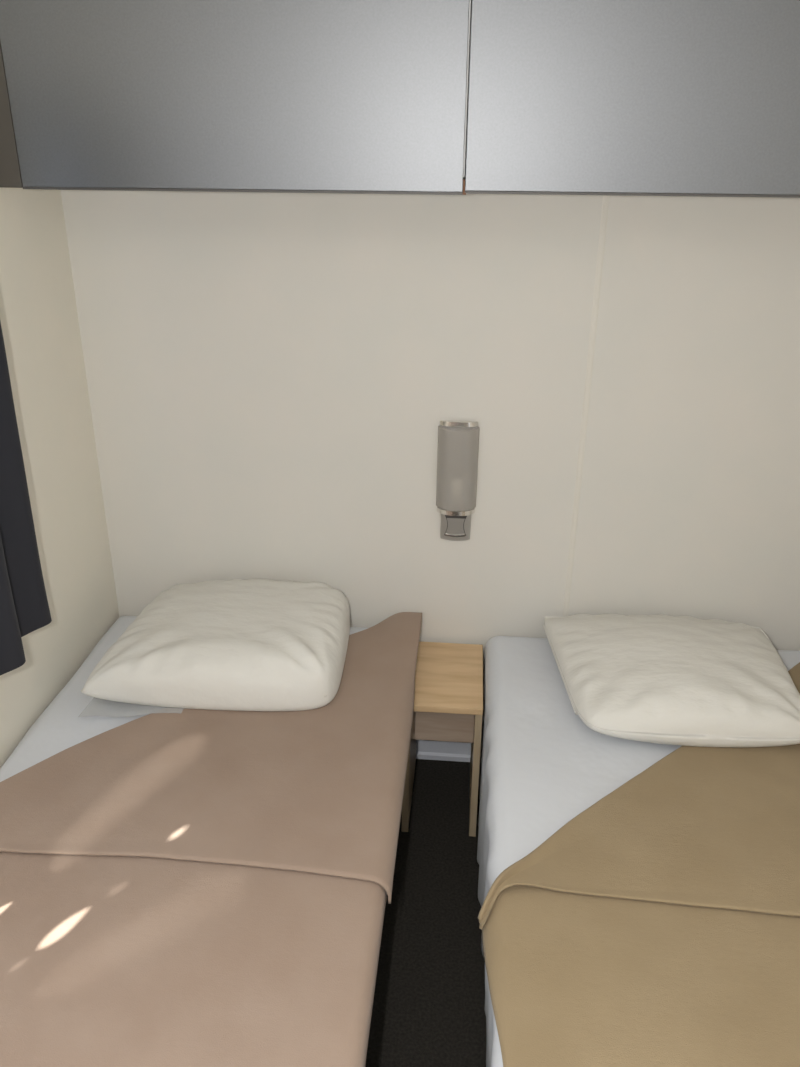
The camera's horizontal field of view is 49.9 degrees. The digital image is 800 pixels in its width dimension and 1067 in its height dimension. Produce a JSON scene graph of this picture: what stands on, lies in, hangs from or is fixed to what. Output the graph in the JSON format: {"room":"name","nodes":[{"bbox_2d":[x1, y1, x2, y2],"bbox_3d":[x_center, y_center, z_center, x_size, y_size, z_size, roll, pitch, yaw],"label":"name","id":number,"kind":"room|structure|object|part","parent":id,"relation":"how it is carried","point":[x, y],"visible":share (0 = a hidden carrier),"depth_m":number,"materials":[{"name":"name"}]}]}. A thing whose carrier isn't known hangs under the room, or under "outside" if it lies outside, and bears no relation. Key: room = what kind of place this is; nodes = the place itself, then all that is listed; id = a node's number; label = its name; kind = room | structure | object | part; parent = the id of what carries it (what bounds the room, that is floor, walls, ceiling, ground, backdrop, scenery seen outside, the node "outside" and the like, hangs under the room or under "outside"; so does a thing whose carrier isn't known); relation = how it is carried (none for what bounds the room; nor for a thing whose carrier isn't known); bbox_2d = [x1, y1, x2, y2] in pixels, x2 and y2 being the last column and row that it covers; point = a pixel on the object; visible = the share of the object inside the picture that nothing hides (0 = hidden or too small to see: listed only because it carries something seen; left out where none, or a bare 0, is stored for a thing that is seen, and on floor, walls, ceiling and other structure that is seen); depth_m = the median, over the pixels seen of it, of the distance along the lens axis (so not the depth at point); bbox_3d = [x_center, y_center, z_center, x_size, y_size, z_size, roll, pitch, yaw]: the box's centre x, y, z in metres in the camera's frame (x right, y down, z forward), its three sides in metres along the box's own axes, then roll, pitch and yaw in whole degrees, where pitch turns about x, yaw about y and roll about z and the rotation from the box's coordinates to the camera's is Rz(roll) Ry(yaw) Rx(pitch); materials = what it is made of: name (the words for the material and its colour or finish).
{"room":"bedroom","nodes":[
{"label":"bedroom","id":0,"kind":"room"},
{"bbox_2d":[0,187,118,767],"bbox_3d":[-0.969,0.207,0.997,0.080,2.120,2.750,2,24,4],"label":"wall","id":1,"kind":"structure","parent":0,"point":[39,320],"depth_m":2.05,"materials":[{"name":"beige paint"}]},
{"bbox_3d":[-0.864,-0.383,0.589,0.140,0.022,1.890,2,24,4],"label":"rail","id":2,"kind":"object","parent":1,"relation":"attached to","visible":0},
{"bbox_2d":[0,322,51,674],"bbox_3d":[-0.742,-0.199,1.434,0.064,0.979,0.395,-1,24,-3],"label":"curtain","id":3,"kind":"object","parent":2,"relation":"hanging from","point":[24,607],"visible":1,"depth_m":1.64,"materials":[{"name":"grey fabric"}]},
{"bbox_2d":[365,759,485,1066],"bbox_3d":[0.032,1.259,1.360,2.110,0.080,2.910,2,24,4],"label":"floor","id":4,"kind":"structure","parent":0,"point":[428,1010],"depth_m":1.98,"materials":[{"name":"grey carpet"}]},
{"bbox_2d":[401,641,482,836],"bbox_3d":[0.118,0.558,2.361,0.200,0.410,0.312,2,24,4],"label":"nightstand","id":5,"kind":"object","parent":4,"relation":"on","point":[448,692],"visible":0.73,"depth_m":2.24,"materials":[{"name":"brown wood"}]},
{"bbox_3d":[0.028,0.562,2.373,0.018,0.391,0.310,2,24,4],"label":"panel","id":6,"kind":"part","parent":5,"relation":"part of","materials":[{"name":"brown wood"}]},
{"bbox_3d":[0.208,0.569,2.359,0.018,0.391,0.310,2,24,4],"label":"panel","id":7,"kind":"part","parent":5,"relation":"part of","materials":[{"name":"brown wood"}]},
{"bbox_3d":[-0.470,0.829,1.669,0.832,0.452,1.890,2,24,4],"label":"bed","id":8,"kind":"object","parent":4,"relation":"on","visible":0},
{"bbox_2d":[0,616,367,781],"bbox_3d":[-0.475,0.767,1.637,0.848,0.332,1.904,2,24,4],"label":"sheet","id":9,"kind":"object","parent":8,"relation":"on","point":[59,727],"visible":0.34,"depth_m":1.98,"materials":[{"name":"white fabric"}]},
{"bbox_2d":[0,612,421,1066],"bbox_3d":[-0.454,0.614,1.584,0.886,0.098,1.872,2,24,4],"label":"blanket","id":10,"kind":"object","parent":9,"relation":"on","point":[192,887],"visible":0.94,"depth_m":1.54,"materials":[{"name":"beige fabric"}]},
{"bbox_2d":[78,578,349,716],"bbox_3d":[-0.432,0.261,2.166,0.607,0.151,0.526,2,24,4],"label":"pillow","id":11,"kind":"object","parent":9,"relation":"on","point":[258,644],"visible":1,"depth_m":2.01,"materials":[{"name":"white fabric"}]},
{"bbox_2d":[61,190,799,667],"bbox_3d":[0.163,-0.311,2.215,2.110,2.120,0.080,2,24,4],"label":"wall","id":12,"kind":"structure","parent":0,"point":[272,377],"depth_m":2.16,"materials":[{"name":"beige paint"}]},
{"bbox_2d":[0,0,799,197],"bbox_3d":[0.152,-0.956,1.700,1.946,0.522,0.350,2,24,4],"label":"upper cabinet","id":13,"kind":"object","parent":12,"relation":"attached to","point":[438,97],"visible":1,"depth_m":1.59,"materials":[{"name":"grey"}]},
{"bbox_3d":[-0.791,-0.932,1.621,0.082,0.517,0.017,2,24,4],"label":"filler panel","id":14,"kind":"part","parent":13,"relation":"part of","materials":[{"name":"grey"}]},
{"bbox_3d":[-0.312,-0.911,1.582,0.874,0.515,0.018,2,24,4],"label":"door","id":15,"kind":"part","parent":13,"relation":"part of","materials":[{"name":"silver metal"}]},
{"bbox_3d":[0.616,-0.873,1.512,0.982,0.512,0.018,2,24,4],"label":"door","id":16,"kind":"part","parent":13,"relation":"part of","materials":[{"name":"silver metal"}]},
{"bbox_2d":[416,740,470,761],"bbox_3d":[0.149,0.635,2.573,1.948,0.100,0.017,2,24,4],"label":"baseboard","id":17,"kind":"structure","parent":12,"relation":"attached to","point":[425,749],"depth_m":2.58,"materials":[{"name":"white"}]},
{"bbox_2d":[437,420,477,540],"bbox_3d":[0.147,-0.129,2.225,0.105,0.332,0.048,2,24,4],"label":"wall lamp","id":18,"kind":"object","parent":12,"relation":"attached to","point":[458,439],"visible":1,"depth_m":2.23,"materials":[{"name":"grey metal"}]},
{"bbox_2d":[440,514,470,540],"bbox_3d":[0.148,-0.021,2.290,0.081,0.083,0.013,2,24,4],"label":"switch plate","id":19,"kind":"object","parent":18,"relation":"attached to","point":[454,528],"depth_m":2.28,"materials":[{"name":"grey"}]},
{"bbox_3d":[0.147,-0.180,2.203,0.022,0.080,0.022,2,24,4],"label":"bulb","id":20,"kind":"part","parent":18,"relation":"part of","materials":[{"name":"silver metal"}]},
{"bbox_3d":[0.149,-0.173,2.226,0.094,0.242,0.012,2,24,4],"label":"plate","id":21,"kind":"part","parent":18,"relation":"part of","materials":[{"name":"grey"}]},
{"bbox_2d":[563,195,609,615],"bbox_3d":[0.462,-0.236,2.175,0.015,1.780,0.001,2,24,4],"label":"trim","id":22,"kind":"structure","parent":12,"relation":"attached to","point":[605,204],"depth_m":2.13,"materials":[{"name":"white"}]},
{"bbox_3d":[0.597,0.875,1.589,0.836,0.452,1.890,2,24,4],"label":"bed","id":23,"kind":"object","parent":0,"visible":0},
{"bbox_2d":[477,636,799,1066],"bbox_3d":[0.592,0.869,1.582,0.885,0.456,1.904,2,24,4],"label":"sheet","id":24,"kind":"object","parent":23,"relation":"on","point":[542,766],"visible":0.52,"depth_m":1.90,"materials":[{"name":"white fabric"}]},
{"bbox_2d":[478,662,799,1066],"bbox_3d":[0.584,0.657,1.479,0.898,0.073,1.821,2,24,4],"label":"blanket","id":25,"kind":"object","parent":24,"relation":"on","point":[658,925],"visible":0.89,"depth_m":1.46,"materials":[{"name":"beige fabric"}]},
{"bbox_2d":[543,613,799,746],"bbox_3d":[0.657,0.317,2.084,0.583,0.117,0.513,2,24,4],"label":"pillow","id":26,"kind":"object","parent":24,"relation":"on","point":[661,678],"visible":1,"depth_m":1.96,"materials":[{"name":"white fabric"}]}
]}

